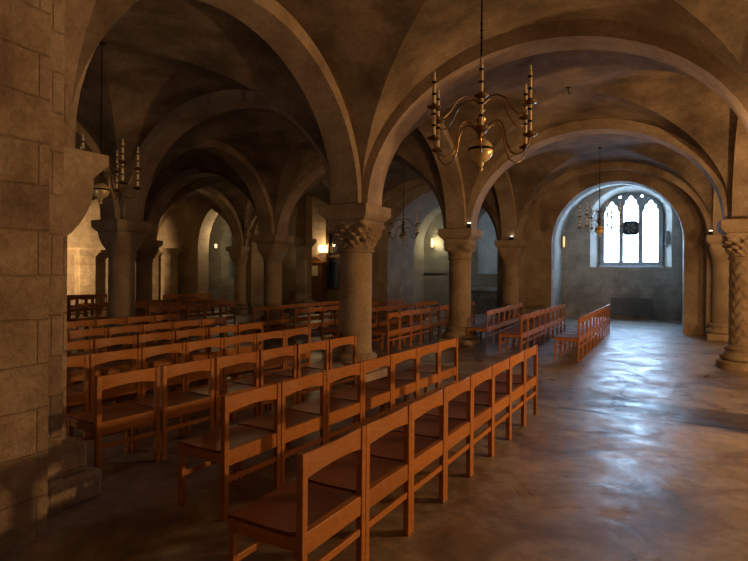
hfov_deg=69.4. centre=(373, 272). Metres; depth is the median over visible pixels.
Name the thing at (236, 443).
wooden chair
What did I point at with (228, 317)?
wooden chair
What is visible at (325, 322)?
wooden chair
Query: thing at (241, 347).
wooden chair
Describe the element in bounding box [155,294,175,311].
wooden chair
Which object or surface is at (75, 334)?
wooden chair
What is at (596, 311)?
wooden chair
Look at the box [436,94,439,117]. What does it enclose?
candle
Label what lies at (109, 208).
trim
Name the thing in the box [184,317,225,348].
wooden chair
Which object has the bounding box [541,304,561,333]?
wooden chair
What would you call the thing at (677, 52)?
arch
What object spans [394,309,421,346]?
wooden chair
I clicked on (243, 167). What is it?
trim
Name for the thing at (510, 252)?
stone column
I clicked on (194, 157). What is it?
ceiling
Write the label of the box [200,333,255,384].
wooden chair
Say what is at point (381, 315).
wooden chair
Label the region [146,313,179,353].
wooden chair
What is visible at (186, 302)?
wooden chair
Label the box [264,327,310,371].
wooden chair
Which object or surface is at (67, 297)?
wooden chair
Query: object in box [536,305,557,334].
wooden chair
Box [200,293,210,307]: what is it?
wooden chair
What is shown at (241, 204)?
ceiling
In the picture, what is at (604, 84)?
ceiling
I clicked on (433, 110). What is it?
candle
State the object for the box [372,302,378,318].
wooden chair
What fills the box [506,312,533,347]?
wooden chair
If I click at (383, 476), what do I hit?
wooden chair
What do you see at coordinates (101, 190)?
brass chandelier
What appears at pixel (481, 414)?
wooden chair
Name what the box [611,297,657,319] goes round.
radiator
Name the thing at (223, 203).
trim
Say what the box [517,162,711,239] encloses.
trim
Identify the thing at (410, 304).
wooden chair
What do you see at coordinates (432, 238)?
wall lamp
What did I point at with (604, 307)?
wooden chair
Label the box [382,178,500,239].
trim
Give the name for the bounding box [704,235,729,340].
stone column
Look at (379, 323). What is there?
wooden chair
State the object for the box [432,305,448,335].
wooden chair
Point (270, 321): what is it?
wooden chair
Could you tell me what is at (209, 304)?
wooden chair
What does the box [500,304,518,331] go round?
wooden chair
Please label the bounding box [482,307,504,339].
wooden chair
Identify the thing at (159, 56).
ceiling
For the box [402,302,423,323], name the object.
wooden chair
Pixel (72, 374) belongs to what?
wooden chair
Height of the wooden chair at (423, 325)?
0.812 m
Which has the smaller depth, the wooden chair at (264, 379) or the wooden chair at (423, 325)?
the wooden chair at (264, 379)
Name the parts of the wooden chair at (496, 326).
seat, leg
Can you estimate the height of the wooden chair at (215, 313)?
0.812 m
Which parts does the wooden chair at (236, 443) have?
leg, leg, seat, seat frame, leg, backrest, leg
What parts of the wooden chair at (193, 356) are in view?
leg, seat, seat frame, backrest, leg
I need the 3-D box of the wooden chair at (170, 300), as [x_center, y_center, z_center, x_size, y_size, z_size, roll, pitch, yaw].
[-6.049,1.172,16.131,0.479,0.812,0.551,0,0,29]
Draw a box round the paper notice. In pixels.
[312,266,317,275]
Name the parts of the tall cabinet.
door, door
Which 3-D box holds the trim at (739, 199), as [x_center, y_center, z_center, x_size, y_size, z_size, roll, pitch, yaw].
[5.576,-2.240,7.683,0.440,2.562,4.690,0,0,29]
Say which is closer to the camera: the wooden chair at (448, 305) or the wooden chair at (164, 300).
the wooden chair at (448, 305)
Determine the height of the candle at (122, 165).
0.240 m
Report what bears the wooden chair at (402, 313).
on the floor
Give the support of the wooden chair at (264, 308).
on the floor
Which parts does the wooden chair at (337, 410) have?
leg, seat, leg, seat frame, backrest, leg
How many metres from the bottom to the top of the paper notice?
0.380 m
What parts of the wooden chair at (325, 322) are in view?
seat frame, backrest, leg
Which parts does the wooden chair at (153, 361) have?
leg, seat, backrest, seat frame, leg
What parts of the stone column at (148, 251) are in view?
moulding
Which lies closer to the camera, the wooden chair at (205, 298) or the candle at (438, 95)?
the candle at (438, 95)
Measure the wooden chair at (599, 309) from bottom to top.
0.812 m
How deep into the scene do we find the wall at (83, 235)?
21.44 m
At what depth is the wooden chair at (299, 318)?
14.14 m
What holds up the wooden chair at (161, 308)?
on the floor
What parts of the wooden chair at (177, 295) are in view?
backrest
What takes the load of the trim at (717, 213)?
attached to the wall at (188, 227)
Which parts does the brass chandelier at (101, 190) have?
stem, rod, globe, chain, arm, arm, arm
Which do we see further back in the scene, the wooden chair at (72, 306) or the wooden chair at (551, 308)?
the wooden chair at (72, 306)
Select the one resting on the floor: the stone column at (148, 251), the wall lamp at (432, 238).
the stone column at (148, 251)
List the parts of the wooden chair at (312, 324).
seat frame, backrest, leg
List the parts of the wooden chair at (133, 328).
leg, seat, backrest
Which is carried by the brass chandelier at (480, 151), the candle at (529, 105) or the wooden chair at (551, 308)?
the candle at (529, 105)
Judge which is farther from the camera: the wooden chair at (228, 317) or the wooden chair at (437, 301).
the wooden chair at (437, 301)
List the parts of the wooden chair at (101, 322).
leg, backrest, leg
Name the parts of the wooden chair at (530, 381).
seat, leg, seat frame, backrest, leg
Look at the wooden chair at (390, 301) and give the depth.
16.18 m
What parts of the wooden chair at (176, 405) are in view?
leg, leg, seat, seat frame, leg, backrest, leg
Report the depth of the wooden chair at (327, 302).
15.23 m
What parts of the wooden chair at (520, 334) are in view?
leg, seat, seat frame, leg, backrest, leg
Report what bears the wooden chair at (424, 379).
on the floor
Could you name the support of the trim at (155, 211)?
on the stone column at (272, 248)
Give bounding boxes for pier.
[0,116,108,552]
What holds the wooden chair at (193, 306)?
on the floor
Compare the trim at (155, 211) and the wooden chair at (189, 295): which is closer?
the trim at (155, 211)
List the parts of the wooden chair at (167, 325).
leg, seat, backrest, leg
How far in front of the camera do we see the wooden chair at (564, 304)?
14.93 m
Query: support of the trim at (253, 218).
attached to the wall at (188, 227)
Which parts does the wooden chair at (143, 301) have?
backrest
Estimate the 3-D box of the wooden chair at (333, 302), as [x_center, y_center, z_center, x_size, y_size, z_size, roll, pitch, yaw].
[-1.253,1.205,15.742,0.479,0.812,0.551,0,0,29]
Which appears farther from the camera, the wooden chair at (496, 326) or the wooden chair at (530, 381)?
the wooden chair at (496, 326)
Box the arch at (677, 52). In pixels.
[361,19,747,205]
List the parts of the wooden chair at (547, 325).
leg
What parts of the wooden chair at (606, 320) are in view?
leg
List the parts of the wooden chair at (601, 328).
leg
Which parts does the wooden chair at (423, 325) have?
seat frame, backrest, leg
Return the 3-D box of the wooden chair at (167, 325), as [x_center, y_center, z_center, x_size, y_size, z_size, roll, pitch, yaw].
[-3.569,1.189,8.588,0.479,0.812,0.551,0,0,31]
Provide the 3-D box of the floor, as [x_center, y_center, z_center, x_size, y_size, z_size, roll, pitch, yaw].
[-1.077,1.762,12.185,27.900,0.300,26.800,0,0,29]
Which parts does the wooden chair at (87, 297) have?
leg, backrest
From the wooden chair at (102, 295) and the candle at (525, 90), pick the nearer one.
the candle at (525, 90)
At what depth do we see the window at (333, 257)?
20.70 m
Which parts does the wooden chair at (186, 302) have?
seat frame, backrest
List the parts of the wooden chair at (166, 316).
leg, backrest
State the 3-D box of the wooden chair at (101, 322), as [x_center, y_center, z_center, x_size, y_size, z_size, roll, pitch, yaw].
[-4.678,1.181,9.355,0.479,0.812,0.551,0,0,31]
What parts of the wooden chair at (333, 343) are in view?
seat, leg, backrest, leg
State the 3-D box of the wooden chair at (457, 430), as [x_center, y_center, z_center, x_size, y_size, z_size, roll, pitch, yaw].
[0.453,1.217,4.192,0.479,0.812,0.551,0,0,30]
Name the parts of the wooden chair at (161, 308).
leg, backrest, leg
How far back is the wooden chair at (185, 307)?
13.03 m
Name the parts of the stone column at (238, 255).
moulding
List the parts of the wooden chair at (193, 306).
backrest, leg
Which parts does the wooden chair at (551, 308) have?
leg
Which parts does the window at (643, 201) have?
sill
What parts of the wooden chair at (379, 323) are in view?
seat frame, backrest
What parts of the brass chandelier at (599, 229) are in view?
stem, globe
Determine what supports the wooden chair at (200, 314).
on the floor
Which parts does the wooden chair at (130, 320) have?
leg, backrest, leg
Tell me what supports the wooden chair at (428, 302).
on the floor
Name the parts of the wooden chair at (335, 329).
seat, seat frame, leg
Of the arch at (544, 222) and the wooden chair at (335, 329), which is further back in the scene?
the arch at (544, 222)
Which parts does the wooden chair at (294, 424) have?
leg, seat, leg, seat frame, backrest, leg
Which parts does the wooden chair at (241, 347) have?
leg, seat, seat frame, backrest, leg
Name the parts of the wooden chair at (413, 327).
leg, seat frame, backrest, leg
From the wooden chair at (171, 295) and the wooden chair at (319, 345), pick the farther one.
the wooden chair at (171, 295)
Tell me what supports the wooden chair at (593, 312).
on the floor
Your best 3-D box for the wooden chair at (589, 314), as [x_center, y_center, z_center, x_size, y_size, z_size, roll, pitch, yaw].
[4.288,1.244,11.340,0.479,0.812,0.551,0,0,29]
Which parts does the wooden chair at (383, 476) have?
seat, leg, seat frame, backrest, leg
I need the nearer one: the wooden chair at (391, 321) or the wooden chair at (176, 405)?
the wooden chair at (176, 405)
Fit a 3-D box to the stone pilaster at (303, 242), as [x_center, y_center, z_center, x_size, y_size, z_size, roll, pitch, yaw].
[-2.591,-0.648,19.655,0.680,4.500,0.770,0,0,29]
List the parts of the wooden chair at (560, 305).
leg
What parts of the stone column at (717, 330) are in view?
moulding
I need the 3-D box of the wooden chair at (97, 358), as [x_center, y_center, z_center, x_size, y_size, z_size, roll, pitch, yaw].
[-2.807,1.194,5.620,0.479,0.812,0.551,0,0,33]
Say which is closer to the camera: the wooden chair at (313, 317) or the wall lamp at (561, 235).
the wooden chair at (313, 317)
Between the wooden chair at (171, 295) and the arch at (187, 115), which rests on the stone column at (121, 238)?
the arch at (187, 115)
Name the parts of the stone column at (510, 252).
moulding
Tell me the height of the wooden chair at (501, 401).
0.812 m
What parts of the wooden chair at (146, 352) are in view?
leg, seat frame, backrest, leg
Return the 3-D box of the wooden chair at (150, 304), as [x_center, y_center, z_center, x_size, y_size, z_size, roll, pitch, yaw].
[-5.762,1.174,13.935,0.479,0.812,0.551,0,0,29]
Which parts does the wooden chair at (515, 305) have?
leg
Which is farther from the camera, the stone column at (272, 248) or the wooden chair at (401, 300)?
the wooden chair at (401, 300)
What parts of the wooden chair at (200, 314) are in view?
backrest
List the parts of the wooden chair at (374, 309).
leg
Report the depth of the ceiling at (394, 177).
16.17 m
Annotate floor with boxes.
[0,307,747,560]
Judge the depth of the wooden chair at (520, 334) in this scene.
10.81 m
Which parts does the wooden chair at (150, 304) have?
backrest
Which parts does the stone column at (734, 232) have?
moulding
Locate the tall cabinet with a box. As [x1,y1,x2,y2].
[312,256,327,313]
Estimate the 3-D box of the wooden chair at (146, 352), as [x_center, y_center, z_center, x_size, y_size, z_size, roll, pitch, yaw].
[-2.503,1.197,6.090,0.479,0.812,0.551,0,0,33]
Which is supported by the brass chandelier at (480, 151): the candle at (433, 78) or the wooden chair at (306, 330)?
the candle at (433, 78)
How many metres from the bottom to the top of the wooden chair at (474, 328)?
0.812 m
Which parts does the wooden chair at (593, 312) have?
leg, leg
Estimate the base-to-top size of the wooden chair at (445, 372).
0.812 m
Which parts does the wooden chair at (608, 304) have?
leg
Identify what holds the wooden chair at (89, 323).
on the floor
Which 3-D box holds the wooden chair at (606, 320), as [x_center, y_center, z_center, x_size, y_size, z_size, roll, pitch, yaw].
[5.907,1.255,14.272,0.479,0.812,0.551,0,0,29]
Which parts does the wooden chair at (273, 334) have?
leg, backrest, seat frame, leg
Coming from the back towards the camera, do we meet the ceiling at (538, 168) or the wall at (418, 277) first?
the wall at (418, 277)
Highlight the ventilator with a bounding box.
[623,221,637,234]
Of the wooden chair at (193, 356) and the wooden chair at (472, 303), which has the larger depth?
the wooden chair at (472, 303)
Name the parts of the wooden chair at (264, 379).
leg, seat, leg, leg, seat frame, backrest, leg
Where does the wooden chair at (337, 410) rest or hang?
on the floor
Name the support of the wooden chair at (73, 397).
on the floor
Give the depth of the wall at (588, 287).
20.64 m
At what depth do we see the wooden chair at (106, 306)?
12.61 m
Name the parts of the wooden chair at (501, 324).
leg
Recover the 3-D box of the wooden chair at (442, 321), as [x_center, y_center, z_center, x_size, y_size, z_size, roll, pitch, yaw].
[1.558,1.225,13.691,0.479,0.812,0.551,0,0,28]
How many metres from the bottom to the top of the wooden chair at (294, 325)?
0.812 m
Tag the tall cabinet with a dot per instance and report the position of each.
(319, 283)
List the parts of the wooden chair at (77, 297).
leg, seat frame, backrest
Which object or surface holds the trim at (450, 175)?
on the stone column at (459, 243)
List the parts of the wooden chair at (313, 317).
backrest, seat frame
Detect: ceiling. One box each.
[72,0,747,184]
[76,0,328,203]
[92,191,229,226]
[143,148,255,220]
[149,108,444,224]
[161,176,329,239]
[296,161,500,224]
[403,50,736,215]
[507,134,713,228]
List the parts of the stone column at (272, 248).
moulding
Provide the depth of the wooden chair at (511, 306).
14.09 m
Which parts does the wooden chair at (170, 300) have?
backrest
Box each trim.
[64,0,95,133]
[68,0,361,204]
[75,121,119,219]
[143,139,273,234]
[144,167,258,239]
[157,198,232,238]
[195,186,242,245]
[243,192,326,246]
[274,154,445,235]
[321,180,328,188]
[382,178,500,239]
[417,117,465,228]
[466,119,730,228]
[494,170,516,239]
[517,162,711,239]
[712,190,721,234]
[731,116,747,218]
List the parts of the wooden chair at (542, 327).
leg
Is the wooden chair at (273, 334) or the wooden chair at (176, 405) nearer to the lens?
the wooden chair at (176, 405)
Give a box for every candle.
[121,142,123,159]
[121,164,123,179]
[136,170,138,185]
[432,76,435,102]
[432,109,435,134]
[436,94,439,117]
[436,124,439,146]
[479,63,482,91]
[479,98,482,124]
[523,120,526,143]
[524,89,526,113]
[528,70,531,97]
[528,104,531,130]
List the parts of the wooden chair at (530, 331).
seat, leg, leg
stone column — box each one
[91,218,151,349]
[135,240,162,312]
[226,246,249,313]
[252,235,293,331]
[320,202,390,384]
[437,228,482,347]
[494,240,526,328]
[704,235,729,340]
[716,219,747,371]
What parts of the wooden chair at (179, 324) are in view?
seat, backrest, leg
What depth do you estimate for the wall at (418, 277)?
23.34 m
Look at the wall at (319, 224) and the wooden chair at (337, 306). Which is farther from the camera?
the wall at (319, 224)
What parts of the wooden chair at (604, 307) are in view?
leg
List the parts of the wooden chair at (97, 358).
leg, leg, seat, seat frame, backrest, leg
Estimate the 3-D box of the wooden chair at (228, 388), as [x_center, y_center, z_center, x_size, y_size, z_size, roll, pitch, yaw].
[-1.525,1.203,5.455,0.479,0.812,0.551,0,0,33]
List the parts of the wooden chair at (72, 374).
seat frame, seat, backrest, leg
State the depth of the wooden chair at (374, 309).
12.76 m
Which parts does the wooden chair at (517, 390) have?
seat, leg, seat frame, backrest, leg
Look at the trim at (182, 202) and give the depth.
23.01 m
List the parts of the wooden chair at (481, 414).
seat, leg, seat frame, backrest, leg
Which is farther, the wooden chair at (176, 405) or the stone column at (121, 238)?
the stone column at (121, 238)
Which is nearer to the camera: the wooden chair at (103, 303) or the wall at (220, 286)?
the wooden chair at (103, 303)
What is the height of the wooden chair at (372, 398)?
0.812 m
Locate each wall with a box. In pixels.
[0,0,68,146]
[67,198,135,312]
[157,185,711,328]
[208,214,233,306]
[282,196,338,312]
[378,185,502,318]
[413,206,440,309]
[423,185,682,320]
[554,184,683,322]
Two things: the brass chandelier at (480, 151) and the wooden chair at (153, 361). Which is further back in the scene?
the wooden chair at (153, 361)
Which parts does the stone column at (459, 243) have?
moulding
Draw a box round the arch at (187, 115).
[120,89,331,220]
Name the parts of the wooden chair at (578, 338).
leg, seat, seat frame, leg, leg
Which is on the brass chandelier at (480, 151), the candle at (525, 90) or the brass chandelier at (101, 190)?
the candle at (525, 90)
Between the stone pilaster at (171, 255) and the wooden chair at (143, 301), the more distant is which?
the stone pilaster at (171, 255)
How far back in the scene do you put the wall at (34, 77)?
3.25 m
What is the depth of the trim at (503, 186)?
15.81 m
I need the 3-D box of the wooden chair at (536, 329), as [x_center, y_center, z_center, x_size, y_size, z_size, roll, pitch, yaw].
[3.377,1.238,11.935,0.479,0.812,0.551,0,0,29]
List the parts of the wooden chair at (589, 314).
seat, leg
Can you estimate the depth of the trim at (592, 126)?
10.75 m
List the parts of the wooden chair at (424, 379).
seat, leg, seat frame, backrest, leg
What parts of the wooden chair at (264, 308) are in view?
seat, leg, backrest, leg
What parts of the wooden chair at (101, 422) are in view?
leg, leg, seat, seat frame, leg, backrest, leg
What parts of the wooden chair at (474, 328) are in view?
seat, seat frame, leg, leg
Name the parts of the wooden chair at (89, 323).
backrest, leg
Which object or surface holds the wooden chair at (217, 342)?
on the floor
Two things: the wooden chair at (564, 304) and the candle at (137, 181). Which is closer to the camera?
the candle at (137, 181)
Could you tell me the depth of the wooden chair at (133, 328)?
7.98 m
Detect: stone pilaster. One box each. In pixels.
[69,248,100,312]
[152,249,160,299]
[160,248,182,298]
[289,193,316,316]
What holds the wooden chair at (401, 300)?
on the floor
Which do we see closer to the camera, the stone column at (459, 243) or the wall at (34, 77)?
the wall at (34, 77)
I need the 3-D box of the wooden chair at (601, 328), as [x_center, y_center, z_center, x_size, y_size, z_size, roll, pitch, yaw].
[5.367,1.252,13.295,0.479,0.812,0.551,0,0,29]
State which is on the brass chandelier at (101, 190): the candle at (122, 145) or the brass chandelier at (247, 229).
the candle at (122, 145)
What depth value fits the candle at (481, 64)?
4.33 m
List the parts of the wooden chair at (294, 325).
seat, seat frame, leg, backrest, leg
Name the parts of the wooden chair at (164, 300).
backrest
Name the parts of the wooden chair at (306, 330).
leg, seat frame, backrest, leg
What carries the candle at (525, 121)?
on the brass chandelier at (480, 151)
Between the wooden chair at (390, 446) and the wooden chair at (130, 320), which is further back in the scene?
the wooden chair at (130, 320)
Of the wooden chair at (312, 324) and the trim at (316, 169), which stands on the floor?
the wooden chair at (312, 324)
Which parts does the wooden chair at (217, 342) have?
leg, seat frame, backrest, leg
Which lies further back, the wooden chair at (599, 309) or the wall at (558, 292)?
the wall at (558, 292)
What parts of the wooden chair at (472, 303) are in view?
leg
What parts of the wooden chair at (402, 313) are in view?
seat, leg, seat frame, backrest, leg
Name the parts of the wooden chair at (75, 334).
leg, seat, backrest, leg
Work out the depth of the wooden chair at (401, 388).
5.70 m
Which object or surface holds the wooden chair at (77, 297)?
on the floor
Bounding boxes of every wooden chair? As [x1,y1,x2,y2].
[66,339,92,386]
[66,348,140,435]
[66,354,88,436]
[67,295,76,316]
[67,297,68,321]
[67,303,97,330]
[67,320,95,352]
[67,366,159,468]
[68,328,107,384]
[69,296,85,321]
[74,335,136,405]
[77,294,92,316]
[78,296,101,316]
[81,317,126,351]
[87,302,107,328]
[93,294,106,315]
[98,325,142,361]
[106,306,107,327]
[112,315,153,347]
[118,331,174,390]
[118,342,185,402]
[125,322,173,359]
[132,358,213,460]
[135,304,146,332]
[136,300,152,316]
[136,306,168,342]
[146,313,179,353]
[147,303,165,332]
[153,299,168,314]
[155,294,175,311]
[156,328,207,389]
[157,305,187,337]
[159,319,200,354]
[160,299,183,313]
[165,302,181,329]
[167,337,222,391]
[176,294,187,309]
[176,298,197,313]
[176,304,204,337]
[178,382,280,520]
[182,301,197,329]
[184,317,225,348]
[185,351,258,434]
[188,293,199,308]
[189,300,212,326]
[191,297,211,311]
[192,325,236,358]
[193,303,220,333]
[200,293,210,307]
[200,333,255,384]
[206,299,226,326]
[209,302,235,333]
[227,322,263,376]
[228,425,365,560]
[230,345,296,421]
[234,330,284,377]
[238,306,267,339]
[238,371,325,486]
[255,305,282,339]
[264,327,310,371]
[269,340,328,410]
[270,304,296,331]
[278,308,309,344]
[284,303,308,329]
[285,361,362,458]
[297,307,322,337]
[301,302,320,327]
[302,335,356,400]
[308,403,411,560]
[311,301,331,327]
[311,306,335,336]
[321,311,338,349]
[324,301,338,326]
[324,305,338,334]
[330,354,392,428]
[354,387,445,532]
[355,347,417,416]
[372,301,387,327]
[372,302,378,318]
[372,306,387,340]
[372,307,376,341]
[372,312,399,352]
[373,305,397,336]
[379,300,395,323]
[382,310,410,349]
[382,342,439,415]
[383,304,406,334]
[385,299,403,324]
[391,375,471,500]
[393,303,415,325]
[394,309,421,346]
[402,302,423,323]
[405,307,430,343]
[407,337,457,399]
[412,301,431,321]
[414,306,439,340]
[418,300,438,320]
[423,305,447,337]
[423,365,493,474]
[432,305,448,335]
[450,357,510,454]
[467,310,493,347]
[471,301,474,324]
[474,350,525,437]
[476,308,499,344]
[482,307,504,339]
[486,344,537,424]
[489,306,509,337]
[494,305,513,327]
[499,314,527,354]
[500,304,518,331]
[502,303,522,329]
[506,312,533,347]
[514,310,539,347]
[522,309,544,343]
[529,308,549,340]
[535,307,553,340]
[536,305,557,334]
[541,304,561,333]
[545,303,565,330]
[554,316,583,361]
[560,314,587,353]
[566,313,590,350]
[570,311,594,348]
[573,310,597,345]
[577,308,600,341]
[584,307,602,341]
[588,305,607,336]
[588,306,605,337]
[592,304,609,333]
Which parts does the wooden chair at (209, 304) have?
backrest, leg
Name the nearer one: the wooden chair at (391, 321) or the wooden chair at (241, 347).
the wooden chair at (241, 347)
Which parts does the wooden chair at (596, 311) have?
leg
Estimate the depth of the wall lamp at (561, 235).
20.52 m
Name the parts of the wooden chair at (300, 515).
leg, seat, seat frame, leg, backrest, leg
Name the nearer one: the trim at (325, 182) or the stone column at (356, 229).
the stone column at (356, 229)
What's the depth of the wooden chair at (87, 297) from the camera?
17.53 m
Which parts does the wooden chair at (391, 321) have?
seat frame, backrest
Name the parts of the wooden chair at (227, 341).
leg, seat frame, backrest, leg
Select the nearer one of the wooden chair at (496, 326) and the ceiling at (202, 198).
the wooden chair at (496, 326)
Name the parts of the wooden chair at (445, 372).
seat, leg, seat frame, backrest, leg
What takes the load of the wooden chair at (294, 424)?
on the floor
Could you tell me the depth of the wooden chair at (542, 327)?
12.53 m
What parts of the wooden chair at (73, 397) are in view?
seat, seat frame, backrest, leg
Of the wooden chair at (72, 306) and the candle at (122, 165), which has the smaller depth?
the candle at (122, 165)
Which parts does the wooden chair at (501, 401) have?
seat, leg, seat frame, backrest, leg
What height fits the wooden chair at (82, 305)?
0.812 m
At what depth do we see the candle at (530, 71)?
4.48 m
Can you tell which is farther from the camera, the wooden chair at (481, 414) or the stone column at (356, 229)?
the stone column at (356, 229)
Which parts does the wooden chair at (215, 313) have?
seat frame, backrest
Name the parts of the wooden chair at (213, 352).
leg, seat, seat frame, backrest, leg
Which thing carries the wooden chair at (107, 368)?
on the floor
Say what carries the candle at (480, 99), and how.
on the brass chandelier at (480, 151)
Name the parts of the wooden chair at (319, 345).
leg, seat, leg, seat frame, backrest, leg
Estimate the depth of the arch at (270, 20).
7.06 m
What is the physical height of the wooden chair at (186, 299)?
0.812 m
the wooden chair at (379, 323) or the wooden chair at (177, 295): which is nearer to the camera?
the wooden chair at (379, 323)
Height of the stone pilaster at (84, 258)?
2.500 m
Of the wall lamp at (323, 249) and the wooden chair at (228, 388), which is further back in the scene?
the wall lamp at (323, 249)
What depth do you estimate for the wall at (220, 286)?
25.24 m
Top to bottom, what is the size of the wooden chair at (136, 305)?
0.812 m
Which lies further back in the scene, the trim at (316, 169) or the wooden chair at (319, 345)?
the trim at (316, 169)
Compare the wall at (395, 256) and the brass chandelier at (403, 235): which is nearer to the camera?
the brass chandelier at (403, 235)
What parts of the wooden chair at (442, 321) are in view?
seat frame, leg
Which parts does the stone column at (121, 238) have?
moulding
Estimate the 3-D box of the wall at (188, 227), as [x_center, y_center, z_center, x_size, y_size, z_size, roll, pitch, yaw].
[-0.238,-0.972,19.250,21.400,5.180,1.000,0,0,29]
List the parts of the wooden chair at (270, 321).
leg, seat frame, backrest, leg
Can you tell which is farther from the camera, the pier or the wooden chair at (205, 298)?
the wooden chair at (205, 298)
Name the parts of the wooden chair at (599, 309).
leg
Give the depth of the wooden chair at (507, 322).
13.67 m
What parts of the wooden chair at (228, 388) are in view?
leg, leg, seat, seat frame, backrest, leg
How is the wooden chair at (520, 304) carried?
on the floor
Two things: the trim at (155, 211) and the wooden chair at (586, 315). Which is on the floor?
the wooden chair at (586, 315)
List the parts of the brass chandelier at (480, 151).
arm, arm, arm, arm, stem, globe, arm, rod, chain, arm, arm, arm, arm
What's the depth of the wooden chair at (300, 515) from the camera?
2.63 m
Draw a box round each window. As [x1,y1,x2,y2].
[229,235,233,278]
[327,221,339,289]
[599,193,663,266]
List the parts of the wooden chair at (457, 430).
seat, leg, seat frame, backrest, leg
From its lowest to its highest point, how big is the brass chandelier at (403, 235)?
2.210 m
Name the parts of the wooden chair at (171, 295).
backrest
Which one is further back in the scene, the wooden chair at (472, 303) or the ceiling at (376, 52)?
the wooden chair at (472, 303)
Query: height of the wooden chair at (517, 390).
0.812 m
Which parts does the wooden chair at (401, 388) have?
leg, seat, leg, seat frame, backrest, leg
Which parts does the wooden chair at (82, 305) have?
leg, seat frame, backrest, leg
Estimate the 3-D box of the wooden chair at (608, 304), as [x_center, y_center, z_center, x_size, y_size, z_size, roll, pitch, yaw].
[6.176,1.257,14.760,0.479,0.812,0.551,0,0,29]
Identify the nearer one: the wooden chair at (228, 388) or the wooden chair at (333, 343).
the wooden chair at (228, 388)
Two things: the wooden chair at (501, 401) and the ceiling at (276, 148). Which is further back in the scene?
the ceiling at (276, 148)
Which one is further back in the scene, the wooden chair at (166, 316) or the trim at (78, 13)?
the wooden chair at (166, 316)
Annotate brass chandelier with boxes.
[80,41,141,204]
[246,220,258,242]
[387,166,419,241]
[427,0,536,171]
[577,147,621,237]
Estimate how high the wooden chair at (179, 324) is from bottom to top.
0.812 m
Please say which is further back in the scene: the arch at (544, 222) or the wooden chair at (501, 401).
the arch at (544, 222)
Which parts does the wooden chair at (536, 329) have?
leg, leg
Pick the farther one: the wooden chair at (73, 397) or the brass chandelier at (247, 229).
the brass chandelier at (247, 229)
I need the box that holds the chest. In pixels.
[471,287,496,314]
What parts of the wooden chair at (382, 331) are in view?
leg, seat, seat frame, leg, backrest, leg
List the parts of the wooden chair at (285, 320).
seat frame, backrest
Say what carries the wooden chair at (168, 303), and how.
on the floor
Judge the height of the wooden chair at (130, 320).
0.812 m
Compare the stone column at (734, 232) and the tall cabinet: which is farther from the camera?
the tall cabinet
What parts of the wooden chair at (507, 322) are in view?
leg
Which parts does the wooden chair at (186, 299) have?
backrest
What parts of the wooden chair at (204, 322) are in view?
seat, leg, backrest, leg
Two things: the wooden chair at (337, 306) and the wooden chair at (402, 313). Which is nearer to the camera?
the wooden chair at (402, 313)
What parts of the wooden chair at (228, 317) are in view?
seat frame, backrest, leg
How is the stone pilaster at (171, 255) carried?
on the floor
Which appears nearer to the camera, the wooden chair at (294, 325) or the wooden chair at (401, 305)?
the wooden chair at (294, 325)
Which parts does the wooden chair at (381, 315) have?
backrest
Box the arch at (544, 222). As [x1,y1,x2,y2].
[525,170,705,335]
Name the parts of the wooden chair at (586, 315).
seat, leg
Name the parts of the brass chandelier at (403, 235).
globe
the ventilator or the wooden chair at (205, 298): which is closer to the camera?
the wooden chair at (205, 298)
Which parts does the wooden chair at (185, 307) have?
backrest, leg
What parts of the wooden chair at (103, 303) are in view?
backrest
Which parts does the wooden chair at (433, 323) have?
leg, seat frame, backrest, leg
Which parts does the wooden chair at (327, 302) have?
backrest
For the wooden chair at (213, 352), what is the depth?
8.09 m
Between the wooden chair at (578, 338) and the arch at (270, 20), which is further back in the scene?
the wooden chair at (578, 338)
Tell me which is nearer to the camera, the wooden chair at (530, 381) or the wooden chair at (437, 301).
the wooden chair at (530, 381)
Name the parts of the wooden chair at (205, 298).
backrest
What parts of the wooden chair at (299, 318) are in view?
seat frame, backrest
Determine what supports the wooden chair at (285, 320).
on the floor
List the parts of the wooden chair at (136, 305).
backrest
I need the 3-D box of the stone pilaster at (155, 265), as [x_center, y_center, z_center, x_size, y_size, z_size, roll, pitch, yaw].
[-9.616,0.253,23.369,0.640,2.600,0.640,0,0,29]
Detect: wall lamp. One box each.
[318,245,327,253]
[431,237,433,248]
[561,235,564,248]
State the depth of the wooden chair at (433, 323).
13.17 m
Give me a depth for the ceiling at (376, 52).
6.32 m
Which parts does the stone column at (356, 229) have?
moulding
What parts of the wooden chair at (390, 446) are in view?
seat, leg, seat frame, backrest, leg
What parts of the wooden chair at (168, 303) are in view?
backrest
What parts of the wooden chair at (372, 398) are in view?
leg, seat, leg, seat frame, backrest, leg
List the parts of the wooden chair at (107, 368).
leg, seat, seat frame, backrest, leg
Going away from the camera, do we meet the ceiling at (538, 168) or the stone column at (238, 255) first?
the ceiling at (538, 168)
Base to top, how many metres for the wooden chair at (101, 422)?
0.812 m
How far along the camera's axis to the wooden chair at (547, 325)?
13.03 m
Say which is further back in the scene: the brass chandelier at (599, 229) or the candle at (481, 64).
the brass chandelier at (599, 229)
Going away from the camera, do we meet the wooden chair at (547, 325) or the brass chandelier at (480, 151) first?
the brass chandelier at (480, 151)
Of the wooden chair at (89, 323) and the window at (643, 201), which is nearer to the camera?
the wooden chair at (89, 323)
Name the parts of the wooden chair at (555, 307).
leg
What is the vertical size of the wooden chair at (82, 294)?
0.812 m
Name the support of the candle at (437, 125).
on the brass chandelier at (480, 151)

